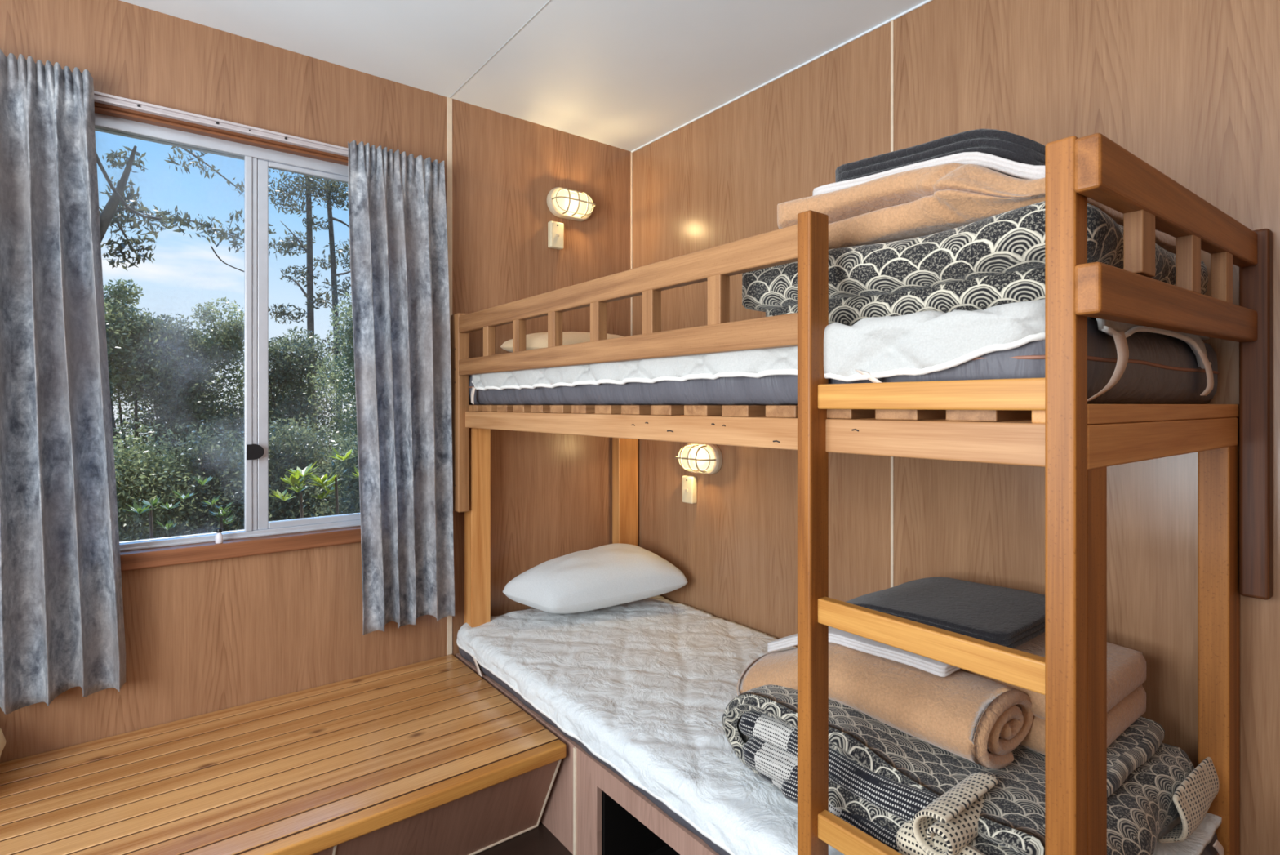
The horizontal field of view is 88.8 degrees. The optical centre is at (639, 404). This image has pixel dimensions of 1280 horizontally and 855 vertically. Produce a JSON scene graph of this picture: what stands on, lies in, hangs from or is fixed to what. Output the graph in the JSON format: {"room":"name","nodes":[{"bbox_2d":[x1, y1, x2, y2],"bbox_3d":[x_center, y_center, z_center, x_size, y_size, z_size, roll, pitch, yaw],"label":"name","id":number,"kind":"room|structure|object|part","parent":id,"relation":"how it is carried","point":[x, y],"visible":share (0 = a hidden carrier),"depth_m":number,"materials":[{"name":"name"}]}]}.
{"room":"cabin bunk room","nodes":[
{"label":"cabin bunk room","id":0,"kind":"room"},
{"bbox_2d":[0,0,631,762],"bbox_3d":[-1.112,0.043,2.051,2.850,2.270,0.090,0,0,-38],"label":"wall","id":1,"kind":"structure","parent":0,"point":[204,637],"depth_m":2.09,"materials":[{"name":"laminate"}]},
{"bbox_2d":[93,91,348,156],"bbox_3d":[-1.198,-0.810,1.909,1.280,0.022,0.030,0,0,-38],"label":"track","id":2,"kind":"object","parent":1,"relation":"attached to","point":[99,97],"visible":0.37,"depth_m":1.88,"materials":[{"name":"metal"}]},
{"bbox_2d":[0,49,125,714],"bbox_3d":[-1.512,-0.051,1.589,0.413,1.594,0.096,0,0,-38],"label":"curtain","id":3,"kind":"object","parent":2,"relation":"hanging from","point":[62,618],"visible":1,"depth_m":1.64,"materials":[{"name":"grey fabric"}]},
{"bbox_2d":[347,140,454,635],"bbox_3d":[-0.780,-0.047,2.152,0.341,1.566,0.067,0,0,-38],"label":"curtain","id":4,"kind":"object","parent":2,"relation":"hanging from","point":[399,273],"visible":1,"depth_m":2.15,"materials":[{"name":"grey fabric"}]},
{"bbox_2d":[93,102,360,571],"bbox_3d":[-1.167,-0.188,1.992,1.050,1.268,0.116,0,0,-38],"label":"window","id":5,"kind":"structure","parent":1,"relation":"in","point":[259,535],"depth_m":1.98,"materials":[{"name":"metal"}]},
{"bbox_3d":[-1.377,-0.184,1.858,0.445,1.135,0.004,0,0,-38],"label":"glass pane","id":6,"kind":"part","parent":5,"relation":"part of","materials":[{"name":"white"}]},
{"bbox_2d":[215,527,222,543],"bbox_3d":[-1.221,0.380,1.897,0.019,0.043,0.019,0,0,-38],"label":"bottle","id":7,"kind":"object","parent":5,"relation":"on","point":[219,536],"visible":1,"depth_m":1.89,"materials":[{"name":"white plastic"}]},
{"bbox_3d":[-1.167,0.423,1.992,1.050,0.045,0.116,0,0,-38],"label":"sill","id":8,"kind":"part","parent":5,"relation":"part of","materials":[{"name":"brown wood"}]},
{"bbox_3d":[-0.992,-0.184,2.151,0.467,1.135,0.022,0,0,-38],"label":"sliding sash","id":9,"kind":"part","parent":5,"relation":"part of","materials":[{"name":"metal"}]},
{"bbox_2d":[446,97,452,654],"bbox_3d":[-0.678,-0.102,2.328,0.020,1.980,0.005,0,0,-38],"label":"trim","id":10,"kind":"structure","parent":1,"relation":"attached to","point":[449,100],"depth_m":2.33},
{"bbox_2d":[547,221,564,249],"bbox_3d":[-0.330,-0.667,2.576,0.060,0.102,0.032,0,0,-38],"label":"switch box","id":11,"kind":"object","parent":1,"relation":"attached to","point":[555,229],"visible":1,"depth_m":2.56,"materials":[{"name":"beige plastic"}]},
{"bbox_2d":[546,186,595,221],"bbox_3d":[-0.262,-0.802,2.597,0.204,0.116,0.080,0,0,-38],"label":"lamp","id":12,"kind":"object","parent":1,"relation":"attached to","point":[566,203],"visible":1,"depth_m":2.57,"materials":[{"name":"glass"}]},
{"bbox_3d":[-0.256,-0.802,2.590,0.172,0.084,0.045,0,0,-38],"label":"lamp glass","id":13,"kind":"part","parent":12,"relation":"part of","materials":[{"name":"beige glass"}]},
{"bbox_2d":[631,152,632,335],"bbox_3d":[-0.036,-0.142,2.821,0.006,1.900,0.006,0,0,-38],"label":"trim","id":14,"kind":"structure","parent":1,"relation":"attached to","point":[631,153],"depth_m":2.82,"materials":[{"name":"brown wood"}]},
{"bbox_2d":[119,0,926,151],"bbox_3d":[-0.107,-1.122,0.749,2.850,0.060,3.400,0,0,-38],"label":"ceiling","id":15,"kind":"structure","parent":0,"point":[624,74],"depth_m":1.97,"materials":[{"name":"paint"}]},
{"bbox_2d":[449,0,551,97],"bbox_3d":[0.331,-1.091,1.024,0.003,0.001,3.300,0,0,-38],"label":"trim","id":16,"kind":"structure","parent":15,"relation":"attached to","point":[532,17],"depth_m":1.99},
{"bbox_2d":[474,789,602,854],"bbox_3d":[-0.116,1.203,0.679,2.750,0.050,3.300,0,0,-38],"label":"floor","id":17,"kind":"structure","parent":0,"point":[539,840],"depth_m":1.75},
{"bbox_2d":[0,653,566,854],"bbox_3d":[-1.200,1.033,1.428,1.945,0.290,0.783,0,0,-38],"label":"bench","id":18,"kind":"object","parent":17,"relation":"on","point":[428,757],"visible":1,"depth_m":1.60,"materials":[{"name":"pine"},{"name":"wood laminate"},{"name":"cream plastic trim"}]},
{"bbox_2d":[0,728,5,756],"bbox_3d":[-1.613,0.767,1.325,0.453,0.182,0.318,0,0,-38],"label":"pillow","id":19,"kind":"object","parent":18,"relation":"on","point":[2,740],"visible":1,"depth_m":1.54,"materials":[{"name":"beige"}]},
{"bbox_3d":[-1.016,1.052,1.194,1.934,0.253,0.146,0,0,-38],"label":"panel","id":20,"kind":"part","parent":18,"relation":"part of","materials":[{"name":"laminate"}]},
{"bbox_2d":[455,653,719,854],"bbox_3d":[0.246,1.034,1.802,0.787,0.288,1.956,0,0,-38],"label":"bed base","id":21,"kind":"object","parent":17,"relation":"on","point":[633,824],"visible":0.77,"depth_m":1.66,"materials":[{"name":"laminate"}]},
{"bbox_2d":[458,646,1219,854],"bbox_3d":[0.241,0.837,1.795,0.796,0.106,1.941,0,0,-38],"label":"mattress","id":22,"kind":"object","parent":21,"relation":"on","point":[1209,849],"visible":0.06,"depth_m":1.50,"materials":[{"name":"grey fabric"}]},
{"bbox_2d":[456,595,1224,854],"bbox_3d":[0.242,0.824,1.774,0.804,0.120,1.924,0,0,-38],"label":"protector","id":23,"kind":"object","parent":22,"relation":"on","point":[647,685],"visible":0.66,"depth_m":1.74,"materials":[{"name":"white fabric"}]},
{"bbox_2d":[502,542,688,613],"bbox_3d":[-0.158,0.642,2.408,0.590,0.208,0.360,0,0,-38],"label":"pillow","id":24,"kind":"object","parent":23,"relation":"on","point":[610,575],"visible":1,"depth_m":2.35,"materials":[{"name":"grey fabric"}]},
{"bbox_2d":[721,684,1218,854],"bbox_3d":[0.612,0.676,1.308,0.724,0.180,0.718,0,0,-38],"label":"futon","id":25,"kind":"object","parent":23,"relation":"on","point":[913,795],"visible":0.6,"depth_m":1.11,"materials":[{"name":"fabric"}]},
{"bbox_2d":[737,631,1146,768],"bbox_3d":[0.622,0.597,1.397,0.540,0.214,0.637,0,0,-38],"label":"fleece blanket","id":26,"kind":"object","parent":25,"relation":"on","point":[980,719],"visible":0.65,"depth_m":1.18,"materials":[{"name":"beige fabric"}]},
{"bbox_2d":[767,626,960,676],"bbox_3d":[0.579,0.519,1.461,0.417,0.102,0.420,0,0,-38],"label":"sheet","id":27,"kind":"object","parent":26,"relation":"on","point":[837,636],"visible":0.23,"depth_m":1.28,"materials":[{"name":"white fabric"}]},
{"bbox_2d":[846,576,1044,648],"bbox_3d":[0.682,0.460,1.453,0.340,0.079,0.390,0,0,-38],"label":"towel","id":28,"kind":"object","parent":27,"relation":"on","point":[1009,617],"visible":0.73,"depth_m":1.38,"materials":[{"name":"black fabric"}]},
{"bbox_2d":[451,133,1272,854],"bbox_3d":[0.245,0.425,1.764,0.848,1.506,2.000,0,0,-38],"label":"bunk bed","id":29,"kind":"object","parent":17,"relation":"on","point":[1048,422],"visible":0.98,"depth_m":1.05,"materials":[{"name":"brown wood"}]},
{"bbox_3d":[-0.624,0.027,2.271,0.041,0.682,0.068,0,0,-38],"label":"guard post","id":30,"kind":"part","parent":29,"relation":"part of","materials":[{"name":"brown wood"}]},
{"bbox_3d":[-0.577,0.484,2.322,0.072,0.808,0.065,0,0,-38],"label":"leg","id":31,"kind":"part","parent":29,"relation":"part of","materials":[{"name":"brown wood"}]},
{"bbox_3d":[-0.062,0.456,2.758,0.100,0.864,0.050,0,0,-38],"label":"leg","id":32,"kind":"part","parent":29,"relation":"part of","materials":[{"name":"brown wood"}]},
{"bbox_3d":[-0.165,-0.127,1.665,0.028,0.054,1.453,0,0,-38],"label":"guard rail","id":33,"kind":"part","parent":29,"relation":"part of","materials":[{"name":"brown wood"}]},
{"bbox_3d":[-0.165,-0.274,1.665,0.028,0.057,1.453,0,0,-38],"label":"guard rail","id":34,"kind":"part","parent":29,"relation":"part of","materials":[{"name":"brown wood"}]},
{"bbox_3d":[-0.061,0.051,1.570,0.026,0.055,1.932,0,0,-38],"label":"rail","id":35,"kind":"part","parent":29,"relation":"part of","materials":[{"name":"brown wood"}]},
{"bbox_3d":[0.285,0.432,1.076,0.050,1.492,0.028,0,0,-38],"label":"ladder post","id":36,"kind":"part","parent":29,"relation":"part of","materials":[{"name":"brown wood"}]},
{"bbox_2d":[468,318,1219,404],"bbox_3d":[0.247,-0.062,1.794,0.773,0.123,1.918,0,0,-38],"label":"mattress","id":37,"kind":"object","parent":29,"relation":"on","point":[1161,368],"visible":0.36,"depth_m":1.10,"materials":[{"name":"white fabric"},{"name":"dark grey fabric"}]},
{"bbox_2d":[471,298,1213,404],"bbox_3d":[0.273,-0.070,1.738,0.779,0.139,1.829,0,0,-38],"label":"protector","id":38,"kind":"object","parent":37,"relation":"on","point":[871,348],"visible":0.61,"depth_m":1.01,"materials":[{"name":"white fabric"}]},
{"bbox_2d":[500,331,623,351],"bbox_3d":[-0.210,-0.217,2.415,0.518,0.113,0.343,0,0,-38],"label":"pillow","id":39,"kind":"object","parent":38,"relation":"on","point":[540,340],"visible":0.23,"depth_m":2.25,"materials":[{"name":"beige fabric"}]},
{"bbox_2d":[742,200,1208,325],"bbox_3d":[0.642,-0.208,1.293,0.700,0.148,0.645,0,0,-38],"label":"futon","id":40,"kind":"object","parent":38,"relation":"on","point":[999,259],"visible":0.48,"depth_m":1.01,"materials":[{"name":"black fabric"}]},
{"bbox_2d":[777,163,1175,253],"bbox_3d":[0.643,-0.341,1.268,0.635,0.122,0.529,0,0,-38],"label":"fleece blanket","id":41,"kind":"object","parent":40,"relation":"on","point":[934,199],"visible":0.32,"depth_m":1.06,"materials":[{"name":"beige fabric"}]},
{"bbox_2d":[812,151,1163,232],"bbox_3d":[0.670,-0.373,1.273,0.527,0.102,0.465,0,0,-38],"label":"sheet","id":42,"kind":"object","parent":41,"relation":"on","point":[1009,167],"visible":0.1,"depth_m":1.04,"materials":[{"name":"white fabric"}]},
{"bbox_2d":[835,128,1044,182],"bbox_3d":[0.644,-0.413,1.268,0.430,0.106,0.388,0,0,-38],"label":"towel","id":43,"kind":"object","parent":42,"relation":"on","point":[1005,144],"visible":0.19,"depth_m":1.08,"materials":[{"name":"black fabric"}]},
{"bbox_3d":[0.552,0.051,2.026,0.022,0.055,1.854,0,0,-38],"label":"rail","id":44,"kind":"part","parent":29,"relation":"part of","materials":[{"name":"brown wood"}]},
{"bbox_3d":[0.508,0.433,0.779,0.040,1.490,0.033,0,0,-38],"label":"ladder post","id":45,"kind":"part","parent":29,"relation":"part of","materials":[{"name":"brown wood"}]},
{"bbox_3d":[0.548,0.456,0.820,0.069,0.864,0.044,0,0,-38],"label":"leg","id":46,"kind":"part","parent":29,"relation":"part of","materials":[{"name":"brown wood"}]},
{"bbox_3d":[0.829,0.051,1.021,0.764,0.054,0.023,0,0,-38],"label":"rail","id":47,"kind":"part","parent":29,"relation":"part of","materials":[{"name":"brown wood"}]},
{"bbox_3d":[0.825,-0.139,0.985,0.814,0.074,0.028,0,0,-38],"label":"guard rail","id":48,"kind":"part","parent":29,"relation":"part of","materials":[{"name":"brown wood"}]},
{"bbox_3d":[0.825,-0.282,0.985,0.814,0.080,0.028,0,0,-38],"label":"guard rail","id":49,"kind":"part","parent":29,"relation":"part of","materials":[{"name":"brown wood"}]},
{"bbox_3d":[1.112,0.456,1.256,0.084,0.864,0.046,0,0,-38],"label":"leg","id":50,"kind":"part","parent":29,"relation":"part of","materials":[{"name":"brown wood"}]},
{"bbox_3d":[1.165,0.018,1.237,0.036,0.691,0.043,0,0,-38],"label":"guard post","id":51,"kind":"part","parent":29,"relation":"part of","materials":[{"name":"brown wood"}]},
{"bbox_2d":[632,0,1279,854],"bbox_3d":[1.008,0.043,1.546,0.090,2.270,3.300,0,0,-38],"label":"wall","id":52,"kind":"structure","parent":0,"point":[1190,89],"depth_m":1.65,"materials":[{"name":"laminate"}]},
{"bbox_2d":[682,475,697,503],"bbox_3d":[0.188,0.325,2.507,0.032,0.102,0.060,0,0,-38],"label":"switch box","id":53,"kind":"object","parent":52,"relation":"attached to","point":[689,482],"visible":1,"depth_m":2.49,"materials":[{"name":"beige plastic"}]},
{"bbox_2d":[674,442,722,474],"bbox_3d":[0.207,0.200,2.442,0.080,0.116,0.204,0,0,-38],"label":"lamp","id":54,"kind":"object","parent":52,"relation":"attached to","point":[700,458],"visible":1,"depth_m":2.40,"materials":[{"name":"glass"}]},
{"bbox_3d":[0.200,0.200,2.436,0.045,0.084,0.172,0,0,-38],"label":"lamp glass","id":55,"kind":"part","parent":54,"relation":"part of","materials":[{"name":"beige glass"}]},
{"bbox_2d":[631,0,933,152],"bbox_3d":[0.970,-1.089,1.517,0.006,0.006,3.300,0,0,-38],"label":"trim","id":56,"kind":"structure","parent":52,"relation":"attached to","point":[926,1],"depth_m":2.11,"materials":[{"name":"paint"}]},
{"bbox_2d":[890,20,893,587],"bbox_3d":[0.714,-0.142,1.851,0.005,1.900,0.008,0,0,-38],"label":"trim","id":57,"kind":"structure","parent":52,"relation":"attached to","point":[891,21],"depth_m":1.85,"materials":[{"name":"brown wood"}]},
{"label":"outside","id":58,"kind":"structure","parent":0,"visible":0},
{"bbox_3d":[-7.656,1.808,15.968,32.000,0.100,29.880,0,0,-38],"label":"ground","id":59,"kind":"structure","parent":58,"visible":0},
{"bbox_2d":[98,145,177,271],"bbox_3d":[-5.674,-0.519,6.879,1.316,4.558,1.662,0,0,-38],"label":"tree","id":60,"kind":"object","parent":59,"relation":"on","point":[108,215],"visible":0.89,"depth_m":7.10,"materials":[{"name":"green plant"}]},
{"bbox_2d":[123,475,213,538],"bbox_3d":[-2.688,1.090,3.749,0.447,1.337,0.296,0,0,-38],"label":"leafy plant","id":61,"kind":"object","parent":59,"relation":"on","point":[138,508],"visible":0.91,"depth_m":3.71,"materials":[{"name":"green plant"}]},
{"bbox_3d":[-2.763,1.165,3.705,0.047,1.187,0.026,0,0,-38],"label":"stem","id":62,"kind":"part","parent":61,"relation":"part of","materials":[{"name":"brown plant"}]},
{"bbox_2d":[102,278,244,530],"bbox_3d":[-4.895,0.279,6.259,1.616,2.987,1.752,0,0,27],"label":"shrub","id":63,"kind":"object","parent":59,"relation":"on","point":[124,333],"visible":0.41,"depth_m":6.17,"materials":[{"name":"green plant"}]},
{"bbox_3d":[-4.990,0.535,6.255,0.298,2.474,0.773,0,0,-38],"label":"stem","id":64,"kind":"part","parent":63,"relation":"part of","materials":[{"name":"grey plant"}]},
{"bbox_2d":[112,419,238,542],"bbox_3d":[-3.509,0.975,4.605,1.292,1.740,1.438,0,0,9],"label":"shrub","id":65,"kind":"object","parent":59,"relation":"on","point":[128,477],"visible":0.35,"depth_m":4.47,"materials":[{"name":"green plant"}]},
{"bbox_3d":[-3.516,1.135,4.634,0.197,1.279,0.697,0,0,27],"label":"stem","id":66,"kind":"part","parent":65,"relation":"part of","materials":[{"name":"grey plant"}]},
{"bbox_2d":[113,313,244,533],"bbox_3d":[-4.733,0.416,6.554,1.538,2.707,1.553,0,0,31],"label":"shrub","id":67,"kind":"object","parent":59,"relation":"on","point":[193,374],"visible":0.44,"depth_m":6.49,"materials":[{"name":"green plant"}]},
{"bbox_2d":[96,146,291,271],"bbox_3d":[-4.773,-0.645,6.327,2.948,4.807,1.337,0,0,10],"label":"tree","id":68,"kind":"object","parent":59,"relation":"on","point":[178,219],"visible":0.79,"depth_m":6.14,"materials":[{"name":"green plant"}]},
{"bbox_3d":[-3.876,-1.953,5.945,1.081,1.167,0.922,0,0,-1],"label":"crown","id":69,"kind":"part","parent":68,"relation":"part of","materials":[{"name":"green plant"}]},
{"bbox_2d":[120,419,283,540],"bbox_3d":[-3.221,1.006,4.844,1.293,1.783,1.271,0,0,-17],"label":"shrub","id":70,"kind":"object","parent":59,"relation":"on","point":[203,462],"visible":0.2,"depth_m":4.78,"materials":[{"name":"green plant"}]},
{"bbox_2d":[202,495,234,531],"bbox_3d":[-2.441,1.144,3.795,0.179,1.228,0.206,0,0,-38],"label":"leafy plant","id":71,"kind":"object","parent":59,"relation":"on","point":[222,513],"visible":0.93,"depth_m":3.80,"materials":[{"name":"green plant"}]},
{"bbox_3d":[-2.429,1.201,3.805,0.047,1.116,0.026,0,0,-38],"label":"stem","id":72,"kind":"part","parent":71,"relation":"part of","materials":[{"name":"brown plant"}]},
{"bbox_2d":[118,297,328,535],"bbox_3d":[-4.542,0.300,7.261,1.569,2.949,1.856,0,0,26],"label":"shrub","id":73,"kind":"object","parent":59,"relation":"on","point":[228,332],"visible":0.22,"depth_m":7.02,"materials":[{"name":"green plant"}]},
{"bbox_2d":[190,415,359,533],"bbox_3d":[-2.610,0.959,5.018,1.434,1.738,1.253,0,0,-38],"label":"shrub","id":74,"kind":"object","parent":59,"relation":"on","point":[278,461],"visible":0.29,"depth_m":4.83,"materials":[{"name":"green plant"}]},
{"bbox_3d":[-2.709,1.052,4.957,0.282,1.423,0.252,0,0,0],"label":"stem","id":75,"kind":"part","parent":74,"relation":"part of","materials":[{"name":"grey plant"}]},
{"bbox_2d":[207,325,356,489],"bbox_3d":[-4.014,0.425,7.511,2.097,2.682,1.443,0,0,-38],"label":"shrub","id":76,"kind":"object","parent":59,"relation":"on","point":[289,372],"visible":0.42,"depth_m":7.47,"materials":[{"name":"green plant"}]},
{"bbox_3d":[-4.234,0.702,7.391,0.477,2.128,0.730,0,0,15],"label":"stem","id":77,"kind":"part","parent":76,"relation":"part of","materials":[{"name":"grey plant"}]},
{"bbox_2d":[270,477,340,518],"bbox_3d":[-1.943,1.088,3.801,0.428,1.342,0.234,0,0,-38],"label":"leafy plant","id":78,"kind":"object","parent":59,"relation":"on","point":[278,494],"visible":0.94,"depth_m":3.79,"materials":[{"name":"green plant"}]},
{"bbox_3d":[-1.964,1.136,3.805,0.047,1.246,0.026,0,0,-38],"label":"stem","id":79,"kind":"part","parent":78,"relation":"part of","materials":[{"name":"brown plant"}]},
{"bbox_2d":[268,168,348,471],"bbox_3d":[-6.657,-1.482,12.878,1.953,6.480,1.465,0,0,14],"label":"tree","id":80,"kind":"object","parent":59,"relation":"on","point":[309,221],"visible":0.79,"depth_m":12.94,"materials":[{"name":"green plant"}]},
{"bbox_3d":[-6.592,-2.700,13.012,1.594,4.044,1.848,0,0,-38],"label":"crown","id":81,"kind":"part","parent":80,"relation":"part of","materials":[{"name":"green plant"}]},
{"bbox_2d":[268,429,359,519],"bbox_3d":[-2.049,1.036,4.727,1.465,1.777,1.302,0,0,0],"label":"shrub","id":82,"kind":"object","parent":59,"relation":"on","point":[348,505],"visible":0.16,"depth_m":4.61,"materials":[{"name":"green plant"}]},
{"bbox_2d":[280,447,359,515],"bbox_3d":[-1.808,0.999,3.858,0.594,1.518,0.354,0,0,-38],"label":"leafy plant","id":83,"kind":"object","parent":59,"relation":"on","point":[296,474],"visible":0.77,"depth_m":3.83,"materials":[{"name":"green plant"}]},
{"bbox_3d":[-1.806,1.095,3.905,0.047,1.328,0.026,0,0,-38],"label":"stem","id":84,"kind":"part","parent":83,"relation":"part of","materials":[{"name":"brown plant"}]},
{"bbox_2d":[281,292,358,498],"bbox_3d":[-2.759,0.291,7.003,1.923,2.982,1.511,0,0,3],"label":"shrub","id":85,"kind":"object","parent":59,"relation":"on","point":[348,356],"visible":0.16,"depth_m":6.82,"materials":[{"name":"green plant"}]},
{"bbox_2d":[297,174,352,467],"bbox_3d":[-6.056,-1.567,13.399,1.720,6.650,1.611,0,0,-4],"label":"tree","id":86,"kind":"object","parent":59,"relation":"on","point":[331,257],"visible":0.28,"depth_m":13.43,"materials":[{"name":"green plant"}]},
{"bbox_3d":[-6.054,-2.756,13.391,1.723,3.982,1.601,0,0,-2],"label":"crown","id":87,"kind":"part","parent":86,"relation":"part of","materials":[{"name":"green plant"}]}
]}

